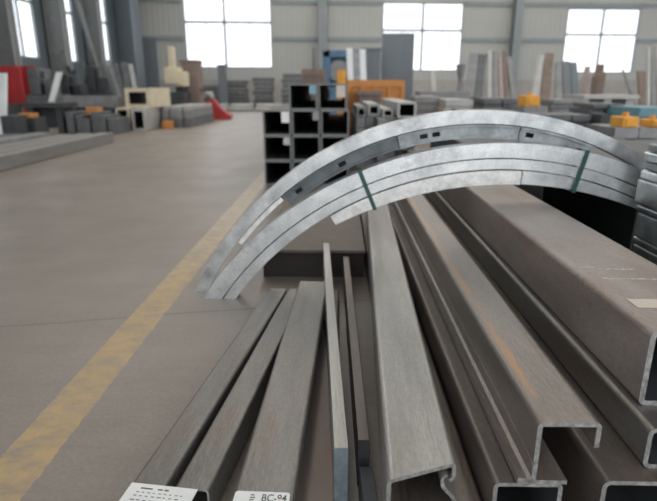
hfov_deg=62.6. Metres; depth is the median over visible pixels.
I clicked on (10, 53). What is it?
column
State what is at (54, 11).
column
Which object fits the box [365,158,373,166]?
steel section
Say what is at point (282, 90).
steel section
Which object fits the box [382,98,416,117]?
tube
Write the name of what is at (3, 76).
sheet
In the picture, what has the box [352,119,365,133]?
steel section
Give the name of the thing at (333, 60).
machine
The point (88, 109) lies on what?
block
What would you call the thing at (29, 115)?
block
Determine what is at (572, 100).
steel section
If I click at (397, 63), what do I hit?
screen
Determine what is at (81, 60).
bar
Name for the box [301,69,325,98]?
crate
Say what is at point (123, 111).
tube
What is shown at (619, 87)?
trim
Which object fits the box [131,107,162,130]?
tube
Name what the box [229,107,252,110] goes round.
pipe
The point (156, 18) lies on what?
wall
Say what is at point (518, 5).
column
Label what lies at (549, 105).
steel section
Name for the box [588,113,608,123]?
block
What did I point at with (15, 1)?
window
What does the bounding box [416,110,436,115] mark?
steel section
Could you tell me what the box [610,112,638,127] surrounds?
block
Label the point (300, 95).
tube
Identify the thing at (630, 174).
bar
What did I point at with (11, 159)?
steel beam
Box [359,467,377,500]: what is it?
steel plate
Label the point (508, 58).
plate
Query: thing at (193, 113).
steel beam
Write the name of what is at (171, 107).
steel beam
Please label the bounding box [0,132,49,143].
steel beam
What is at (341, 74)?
post
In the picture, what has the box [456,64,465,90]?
stand
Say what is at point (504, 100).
steel section
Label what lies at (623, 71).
leaning pole
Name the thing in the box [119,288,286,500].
tube
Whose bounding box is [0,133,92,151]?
steel beam
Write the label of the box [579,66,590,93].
plate
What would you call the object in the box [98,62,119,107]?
plate
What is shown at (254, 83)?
steel section
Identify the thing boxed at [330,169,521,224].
bar
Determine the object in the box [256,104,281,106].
pipe
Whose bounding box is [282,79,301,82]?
steel section
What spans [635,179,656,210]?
galvanised section
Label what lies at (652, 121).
block
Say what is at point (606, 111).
steel section
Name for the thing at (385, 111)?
tube
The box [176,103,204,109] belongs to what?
steel beam
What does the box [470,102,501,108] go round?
steel section
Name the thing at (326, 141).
tube
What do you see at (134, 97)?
tube
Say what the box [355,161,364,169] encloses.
steel section
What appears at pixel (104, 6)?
window
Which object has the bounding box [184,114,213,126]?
steel beam
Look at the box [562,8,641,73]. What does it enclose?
window
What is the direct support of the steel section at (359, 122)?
on the steel section
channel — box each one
[283,136,398,204]
[366,204,456,500]
[392,194,601,485]
[396,124,520,148]
[518,126,592,150]
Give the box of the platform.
[263,194,364,276]
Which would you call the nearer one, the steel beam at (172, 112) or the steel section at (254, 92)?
the steel beam at (172, 112)
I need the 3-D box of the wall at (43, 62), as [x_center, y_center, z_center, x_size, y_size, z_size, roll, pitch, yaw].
[-13.301,-8.567,15.455,0.200,9.900,42.067,0,17,1]
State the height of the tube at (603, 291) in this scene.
0.224 m
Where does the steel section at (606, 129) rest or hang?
on the steel section
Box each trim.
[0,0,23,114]
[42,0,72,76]
[75,0,101,76]
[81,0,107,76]
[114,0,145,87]
[138,0,656,7]
[142,36,656,42]
[159,79,638,105]
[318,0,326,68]
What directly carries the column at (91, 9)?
attached to the wall at (43, 62)
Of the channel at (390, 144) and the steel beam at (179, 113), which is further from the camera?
the steel beam at (179, 113)
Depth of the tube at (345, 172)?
7.35 m
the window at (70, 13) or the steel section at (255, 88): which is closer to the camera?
the window at (70, 13)
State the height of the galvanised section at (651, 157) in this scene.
0.049 m
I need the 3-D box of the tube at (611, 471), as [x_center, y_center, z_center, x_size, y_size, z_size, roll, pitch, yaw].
[0.976,0.062,3.525,0.460,0.250,4.450,0,17,1]
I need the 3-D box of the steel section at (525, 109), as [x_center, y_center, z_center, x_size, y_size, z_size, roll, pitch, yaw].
[3.994,-2.909,11.110,0.228,0.129,0.900,0,17,1]
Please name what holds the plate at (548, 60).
on the floor
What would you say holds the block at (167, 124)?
on the floor
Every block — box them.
[0,115,28,133]
[18,113,38,117]
[27,117,47,132]
[86,107,102,114]
[162,120,173,128]
[517,93,540,105]
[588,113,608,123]
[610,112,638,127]
[639,115,656,127]
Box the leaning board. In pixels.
[430,71,435,90]
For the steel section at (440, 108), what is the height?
0.146 m
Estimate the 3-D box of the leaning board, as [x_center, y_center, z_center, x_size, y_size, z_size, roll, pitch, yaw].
[3.516,-5.045,17.907,0.163,1.742,0.944,-2,17,-6]
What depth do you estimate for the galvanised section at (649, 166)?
2.79 m
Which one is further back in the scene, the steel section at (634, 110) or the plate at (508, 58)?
the plate at (508, 58)
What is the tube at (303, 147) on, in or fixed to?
on the tube at (295, 163)
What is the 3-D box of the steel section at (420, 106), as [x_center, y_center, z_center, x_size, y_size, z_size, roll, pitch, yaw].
[2.393,-3.708,13.868,0.613,0.154,1.600,0,17,1]
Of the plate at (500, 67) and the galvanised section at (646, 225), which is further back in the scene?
the plate at (500, 67)
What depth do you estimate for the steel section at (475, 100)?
13.68 m
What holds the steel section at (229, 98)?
on the steel section at (230, 102)
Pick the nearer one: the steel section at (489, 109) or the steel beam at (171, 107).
the steel section at (489, 109)
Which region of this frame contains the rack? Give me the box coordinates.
[216,64,228,103]
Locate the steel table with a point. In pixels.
(443, 94)
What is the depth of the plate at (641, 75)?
19.22 m
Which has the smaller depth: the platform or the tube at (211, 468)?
the tube at (211, 468)
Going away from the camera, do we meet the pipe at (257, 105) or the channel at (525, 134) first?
the channel at (525, 134)
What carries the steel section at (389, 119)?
on the steel section
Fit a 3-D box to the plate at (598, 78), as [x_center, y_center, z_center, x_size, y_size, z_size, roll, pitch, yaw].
[10.134,-5.962,20.425,0.282,2.046,0.500,0,17,1]
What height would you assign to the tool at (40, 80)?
1.794 m
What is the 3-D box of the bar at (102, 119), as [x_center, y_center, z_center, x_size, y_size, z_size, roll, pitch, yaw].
[-6.020,-3.489,14.883,0.190,0.504,1.100,0,17,1]
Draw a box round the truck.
[200,89,232,118]
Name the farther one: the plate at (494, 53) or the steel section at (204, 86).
the steel section at (204, 86)
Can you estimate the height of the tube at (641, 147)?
0.665 m
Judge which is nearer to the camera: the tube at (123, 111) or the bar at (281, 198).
the bar at (281, 198)
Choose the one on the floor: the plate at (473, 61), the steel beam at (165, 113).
the plate at (473, 61)
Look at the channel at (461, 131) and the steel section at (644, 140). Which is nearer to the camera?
the channel at (461, 131)
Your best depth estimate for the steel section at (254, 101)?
33.07 m
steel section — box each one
[203,85,217,87]
[204,89,218,91]
[227,81,247,83]
[228,85,246,87]
[228,89,247,91]
[228,93,247,95]
[228,97,248,99]
[228,101,248,104]
[252,78,273,81]
[253,82,272,85]
[253,91,272,94]
[253,100,273,103]
[254,87,274,90]
[254,95,273,99]
[281,89,288,92]
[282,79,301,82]
[283,74,301,77]
[352,110,364,127]
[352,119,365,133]
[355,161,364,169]
[365,114,373,126]
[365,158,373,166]
[374,115,386,126]
[375,153,385,159]
[385,117,395,122]
[386,151,394,157]
[395,150,402,155]
[403,148,416,153]
[407,96,440,102]
[416,103,438,109]
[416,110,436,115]
[434,105,471,111]
[437,98,472,105]
[470,98,501,103]
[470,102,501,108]
[489,109,522,112]
[501,98,517,103]
[502,104,516,108]
[510,105,535,112]
[529,113,551,117]
[535,106,547,112]
[540,99,570,103]
[540,103,567,107]
[541,113,571,120]
[548,108,568,112]
[560,113,591,120]
[567,121,586,126]
[568,99,586,103]
[569,107,603,112]
[573,102,607,107]
[587,102,623,107]
[587,124,638,137]
[599,108,608,113]
[605,105,656,116]
[607,115,656,124]
[631,138,656,143]
[637,125,656,137]
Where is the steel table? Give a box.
[414,91,469,98]
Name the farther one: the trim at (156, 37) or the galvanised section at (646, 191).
the trim at (156, 37)
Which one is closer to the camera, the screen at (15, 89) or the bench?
the bench
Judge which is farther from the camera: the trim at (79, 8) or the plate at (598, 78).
the trim at (79, 8)
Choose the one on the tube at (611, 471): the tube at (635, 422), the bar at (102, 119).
the tube at (635, 422)
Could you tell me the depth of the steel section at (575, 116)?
8.14 m
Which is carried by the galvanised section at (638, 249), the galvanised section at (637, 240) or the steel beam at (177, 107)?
the galvanised section at (637, 240)
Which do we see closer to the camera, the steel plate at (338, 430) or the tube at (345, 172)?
the steel plate at (338, 430)
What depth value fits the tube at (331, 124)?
7.56 m
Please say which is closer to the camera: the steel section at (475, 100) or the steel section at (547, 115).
the steel section at (547, 115)
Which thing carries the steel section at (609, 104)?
on the steel section at (606, 111)
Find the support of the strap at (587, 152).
attached to the bar at (630, 174)
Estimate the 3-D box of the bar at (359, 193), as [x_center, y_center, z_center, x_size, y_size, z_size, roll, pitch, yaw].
[0.953,-0.101,3.117,3.148,0.859,0.092,0,17,1]
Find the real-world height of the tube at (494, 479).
0.236 m
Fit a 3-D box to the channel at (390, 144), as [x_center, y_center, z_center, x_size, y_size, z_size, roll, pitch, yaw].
[0.068,-0.468,3.151,0.670,0.397,0.095,0,17,1]
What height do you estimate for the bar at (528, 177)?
0.250 m
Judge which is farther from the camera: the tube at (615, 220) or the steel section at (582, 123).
the steel section at (582, 123)
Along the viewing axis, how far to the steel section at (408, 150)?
8.25 m
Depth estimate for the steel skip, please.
11.85 m
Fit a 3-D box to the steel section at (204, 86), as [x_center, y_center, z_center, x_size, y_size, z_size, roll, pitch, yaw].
[-7.132,-9.927,32.783,1.064,0.168,1.153,0,17,1]
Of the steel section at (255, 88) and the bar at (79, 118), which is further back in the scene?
the steel section at (255, 88)
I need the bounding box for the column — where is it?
[507,0,524,97]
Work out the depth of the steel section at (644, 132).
6.87 m
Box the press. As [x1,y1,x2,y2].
[164,46,190,104]
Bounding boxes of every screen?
[0,66,26,112]
[20,66,34,102]
[381,33,414,99]
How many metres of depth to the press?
20.22 m
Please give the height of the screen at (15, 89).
1.927 m
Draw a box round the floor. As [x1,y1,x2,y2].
[0,106,561,500]
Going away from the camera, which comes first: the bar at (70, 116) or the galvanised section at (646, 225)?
the galvanised section at (646, 225)
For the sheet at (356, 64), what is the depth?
15.51 m
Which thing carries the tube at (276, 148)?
on the tube at (274, 170)
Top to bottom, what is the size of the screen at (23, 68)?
1.964 m
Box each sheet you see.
[0,73,7,133]
[346,48,353,79]
[353,49,359,79]
[359,49,366,79]
[562,94,639,104]
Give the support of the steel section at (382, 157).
on the steel section
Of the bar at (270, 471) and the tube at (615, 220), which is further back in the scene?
the tube at (615, 220)
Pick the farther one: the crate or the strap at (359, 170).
the crate
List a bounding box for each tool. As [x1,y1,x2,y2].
[26,68,70,126]
[54,74,88,109]
[85,66,111,110]
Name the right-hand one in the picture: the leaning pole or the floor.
the leaning pole
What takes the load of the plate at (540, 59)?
on the floor
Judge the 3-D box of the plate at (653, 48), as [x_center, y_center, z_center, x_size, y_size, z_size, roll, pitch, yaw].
[10.605,-5.371,17.649,0.152,2.515,1.029,1,17,4]
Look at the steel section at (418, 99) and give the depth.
13.05 m
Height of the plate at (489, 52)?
2.463 m
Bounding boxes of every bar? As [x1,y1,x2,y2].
[53,50,63,79]
[65,110,85,134]
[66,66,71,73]
[75,114,90,133]
[79,58,85,74]
[82,118,92,132]
[91,110,110,133]
[97,114,119,132]
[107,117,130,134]
[196,110,646,290]
[204,141,641,298]
[224,158,636,298]
[232,281,324,500]
[238,195,284,244]
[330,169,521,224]
[518,169,637,208]
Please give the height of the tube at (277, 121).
0.312 m
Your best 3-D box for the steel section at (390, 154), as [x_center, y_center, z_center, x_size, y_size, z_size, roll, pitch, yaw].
[0.983,-1.953,9.865,0.135,0.145,3.150,0,17,1]
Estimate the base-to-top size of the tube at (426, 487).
0.135 m
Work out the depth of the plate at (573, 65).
19.71 m
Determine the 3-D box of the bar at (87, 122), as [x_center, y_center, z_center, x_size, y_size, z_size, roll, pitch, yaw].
[-6.439,-3.463,14.951,0.190,0.415,1.200,0,17,1]
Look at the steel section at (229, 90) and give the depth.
32.59 m
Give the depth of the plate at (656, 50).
17.70 m
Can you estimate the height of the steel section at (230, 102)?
0.204 m
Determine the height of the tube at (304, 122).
0.312 m
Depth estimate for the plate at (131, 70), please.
20.43 m
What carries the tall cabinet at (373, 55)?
on the floor
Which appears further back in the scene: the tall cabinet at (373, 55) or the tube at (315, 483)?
the tall cabinet at (373, 55)
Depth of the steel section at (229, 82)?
32.44 m
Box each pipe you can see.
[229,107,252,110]
[231,104,251,106]
[255,107,271,110]
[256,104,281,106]
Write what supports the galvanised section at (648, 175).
on the galvanised section at (646, 191)
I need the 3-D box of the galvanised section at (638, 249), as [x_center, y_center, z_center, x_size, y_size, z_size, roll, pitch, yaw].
[1.817,0.205,2.320,0.299,0.089,1.388,0,17,1]
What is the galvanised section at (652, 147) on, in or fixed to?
on the galvanised section at (651, 157)
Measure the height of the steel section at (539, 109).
0.129 m
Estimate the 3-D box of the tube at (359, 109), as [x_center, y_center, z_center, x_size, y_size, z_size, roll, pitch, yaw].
[0.523,-2.443,9.334,0.139,0.147,2.300,0,17,1]
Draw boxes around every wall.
[21,0,122,107]
[139,0,656,79]
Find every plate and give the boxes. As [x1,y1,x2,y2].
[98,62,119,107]
[106,60,124,106]
[112,63,125,106]
[120,62,130,87]
[128,64,136,87]
[323,243,347,500]
[343,256,369,485]
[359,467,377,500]
[465,53,478,106]
[473,54,486,107]
[487,50,491,97]
[492,51,498,97]
[498,52,503,97]
[502,51,508,97]
[506,56,515,97]
[532,55,544,94]
[540,53,553,98]
[555,62,561,98]
[561,61,570,98]
[570,62,578,93]
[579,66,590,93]
[590,64,605,93]
[636,71,645,104]
[645,47,650,105]
[649,46,655,105]
[656,50,656,105]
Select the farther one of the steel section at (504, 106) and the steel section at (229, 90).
the steel section at (229, 90)
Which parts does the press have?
motor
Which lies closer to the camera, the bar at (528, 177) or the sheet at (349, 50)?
the bar at (528, 177)
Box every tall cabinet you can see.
[179,60,203,102]
[360,48,381,79]
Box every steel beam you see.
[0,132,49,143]
[0,132,113,171]
[0,133,21,137]
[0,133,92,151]
[0,134,71,147]
[63,96,123,107]
[162,110,169,118]
[163,103,193,109]
[170,103,198,109]
[170,110,175,117]
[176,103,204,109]
[176,110,183,118]
[176,118,185,127]
[183,103,211,109]
[183,107,212,117]
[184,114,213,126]
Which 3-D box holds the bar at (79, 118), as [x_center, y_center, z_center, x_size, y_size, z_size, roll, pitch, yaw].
[-6.649,-3.507,14.942,0.190,0.504,1.000,0,17,1]
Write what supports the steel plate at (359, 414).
on the floor
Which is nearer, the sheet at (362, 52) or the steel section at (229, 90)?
the sheet at (362, 52)
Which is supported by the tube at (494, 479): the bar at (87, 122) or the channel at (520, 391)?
the channel at (520, 391)
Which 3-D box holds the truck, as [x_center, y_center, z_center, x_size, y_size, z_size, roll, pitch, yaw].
[-4.463,-5.931,21.828,1.126,1.179,1.060,0,17,1]
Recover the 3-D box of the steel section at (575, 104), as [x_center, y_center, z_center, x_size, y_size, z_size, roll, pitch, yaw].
[5.428,-3.022,11.232,0.278,0.087,1.000,0,17,1]
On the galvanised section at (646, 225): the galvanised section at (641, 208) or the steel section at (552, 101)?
the galvanised section at (641, 208)
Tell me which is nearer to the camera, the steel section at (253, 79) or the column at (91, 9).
the column at (91, 9)
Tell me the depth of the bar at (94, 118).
14.47 m
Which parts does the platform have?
plate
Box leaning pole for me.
[621,69,635,104]
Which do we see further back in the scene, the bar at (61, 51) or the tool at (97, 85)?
the bar at (61, 51)
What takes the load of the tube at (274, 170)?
on the floor
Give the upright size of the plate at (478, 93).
2.331 m
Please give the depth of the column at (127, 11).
33.03 m
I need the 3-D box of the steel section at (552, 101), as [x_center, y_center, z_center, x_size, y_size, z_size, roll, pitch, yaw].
[5.480,-3.660,13.226,0.391,0.091,1.200,0,17,1]
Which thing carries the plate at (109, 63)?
on the floor
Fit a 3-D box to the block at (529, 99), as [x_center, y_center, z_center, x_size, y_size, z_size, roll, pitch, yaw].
[4.068,-3.064,10.952,0.292,0.259,0.520,0,17,1]
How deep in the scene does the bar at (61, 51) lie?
21.50 m
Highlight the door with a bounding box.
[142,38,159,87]
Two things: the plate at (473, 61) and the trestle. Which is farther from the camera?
the plate at (473, 61)
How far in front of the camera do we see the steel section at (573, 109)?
11.06 m
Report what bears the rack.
on the floor
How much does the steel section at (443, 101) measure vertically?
0.146 m
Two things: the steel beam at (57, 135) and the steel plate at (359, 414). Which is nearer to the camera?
the steel plate at (359, 414)
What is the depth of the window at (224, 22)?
35.99 m
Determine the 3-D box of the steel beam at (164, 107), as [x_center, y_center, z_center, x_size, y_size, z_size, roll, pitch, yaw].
[-5.122,-5.004,18.745,0.182,0.120,3.400,0,17,1]
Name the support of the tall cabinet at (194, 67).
on the floor
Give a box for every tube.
[115,107,135,129]
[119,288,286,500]
[124,88,170,107]
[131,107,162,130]
[176,289,296,500]
[263,103,291,135]
[263,134,292,160]
[264,158,292,184]
[289,84,317,109]
[292,109,320,135]
[292,133,320,160]
[293,161,303,168]
[296,290,338,500]
[318,84,346,109]
[321,108,348,135]
[321,135,348,150]
[321,168,348,184]
[353,103,365,116]
[359,212,480,500]
[362,101,379,115]
[380,105,392,116]
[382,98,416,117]
[388,202,562,500]
[423,193,656,500]
[425,191,656,467]
[430,138,637,249]
[439,184,656,405]
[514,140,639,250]
[537,129,649,154]
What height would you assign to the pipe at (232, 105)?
0.200 m
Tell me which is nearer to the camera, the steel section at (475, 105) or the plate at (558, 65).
the steel section at (475, 105)
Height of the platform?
0.200 m
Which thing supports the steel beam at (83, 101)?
on the trestle
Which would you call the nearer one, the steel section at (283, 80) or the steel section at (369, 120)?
the steel section at (369, 120)
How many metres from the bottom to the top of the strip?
1.678 m
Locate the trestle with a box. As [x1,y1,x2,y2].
[73,107,115,113]
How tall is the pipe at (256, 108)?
0.200 m
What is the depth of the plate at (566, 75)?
19.69 m
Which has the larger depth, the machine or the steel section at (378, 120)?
the machine
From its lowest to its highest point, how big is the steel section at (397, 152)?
0.145 m
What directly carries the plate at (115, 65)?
on the floor
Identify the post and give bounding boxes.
[312,47,314,68]
[337,70,345,113]
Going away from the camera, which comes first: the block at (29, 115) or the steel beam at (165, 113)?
the block at (29, 115)
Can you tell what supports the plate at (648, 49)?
on the floor
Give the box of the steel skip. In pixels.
[346,80,404,136]
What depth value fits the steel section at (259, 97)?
32.90 m
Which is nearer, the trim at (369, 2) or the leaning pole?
the leaning pole
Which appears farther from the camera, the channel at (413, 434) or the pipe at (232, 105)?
the pipe at (232, 105)
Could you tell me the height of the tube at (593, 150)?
0.665 m
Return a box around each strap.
[357,167,376,210]
[565,148,589,192]
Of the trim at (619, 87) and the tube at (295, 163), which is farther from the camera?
the trim at (619, 87)
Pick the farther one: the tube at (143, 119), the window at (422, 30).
the window at (422, 30)
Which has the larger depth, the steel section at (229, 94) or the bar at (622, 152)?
the steel section at (229, 94)
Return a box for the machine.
[323,50,359,113]
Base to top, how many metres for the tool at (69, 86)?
1.662 m
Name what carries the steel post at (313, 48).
on the floor
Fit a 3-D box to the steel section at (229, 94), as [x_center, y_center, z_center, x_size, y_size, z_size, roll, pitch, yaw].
[-5.598,-9.593,33.223,1.141,0.204,1.050,0,17,1]
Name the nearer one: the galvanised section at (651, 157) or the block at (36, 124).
the galvanised section at (651, 157)
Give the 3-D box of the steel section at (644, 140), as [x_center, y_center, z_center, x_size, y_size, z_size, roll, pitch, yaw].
[4.118,-1.481,7.334,0.300,0.131,0.800,0,17,1]
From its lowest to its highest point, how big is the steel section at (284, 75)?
0.254 m
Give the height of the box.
1.140 m
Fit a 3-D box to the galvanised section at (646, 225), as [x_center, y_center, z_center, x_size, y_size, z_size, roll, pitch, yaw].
[1.805,0.056,2.269,0.299,0.134,1.376,0,17,1]
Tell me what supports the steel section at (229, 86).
on the steel section at (229, 90)
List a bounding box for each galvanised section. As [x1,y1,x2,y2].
[632,244,656,264]
[633,236,656,253]
[634,212,656,246]
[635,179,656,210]
[637,204,656,217]
[640,170,656,182]
[643,152,656,163]
[645,162,656,172]
[648,143,656,152]
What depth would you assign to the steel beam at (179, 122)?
17.06 m
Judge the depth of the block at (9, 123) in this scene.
11.19 m
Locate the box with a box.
[356,91,382,104]
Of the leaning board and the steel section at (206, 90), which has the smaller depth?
the leaning board
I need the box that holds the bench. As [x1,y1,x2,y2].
[20,102,77,133]
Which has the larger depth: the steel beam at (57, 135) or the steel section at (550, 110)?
the steel section at (550, 110)
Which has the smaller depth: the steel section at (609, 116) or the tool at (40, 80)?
the steel section at (609, 116)
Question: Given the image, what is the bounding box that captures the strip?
[48,72,62,101]
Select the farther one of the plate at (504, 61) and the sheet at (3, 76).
the plate at (504, 61)
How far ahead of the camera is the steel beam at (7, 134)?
10.91 m
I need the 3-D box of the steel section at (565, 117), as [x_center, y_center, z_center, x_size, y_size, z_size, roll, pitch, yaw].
[3.529,-2.116,8.532,0.279,0.088,0.800,0,17,1]
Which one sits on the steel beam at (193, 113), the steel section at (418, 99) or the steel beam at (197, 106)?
the steel beam at (197, 106)
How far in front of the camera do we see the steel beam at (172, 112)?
17.17 m
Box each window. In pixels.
[14,0,39,58]
[66,0,78,62]
[102,0,111,65]
[182,0,272,68]
[381,2,464,71]
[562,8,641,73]
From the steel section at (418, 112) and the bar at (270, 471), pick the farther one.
the steel section at (418, 112)
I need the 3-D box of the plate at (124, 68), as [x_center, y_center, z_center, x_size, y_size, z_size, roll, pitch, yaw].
[-7.539,-6.005,20.400,0.226,2.143,1.116,-10,19,-30]
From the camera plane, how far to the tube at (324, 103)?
6.94 m
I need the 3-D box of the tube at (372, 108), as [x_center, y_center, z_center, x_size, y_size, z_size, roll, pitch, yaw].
[0.738,-2.546,9.613,0.193,0.183,2.300,0,17,1]

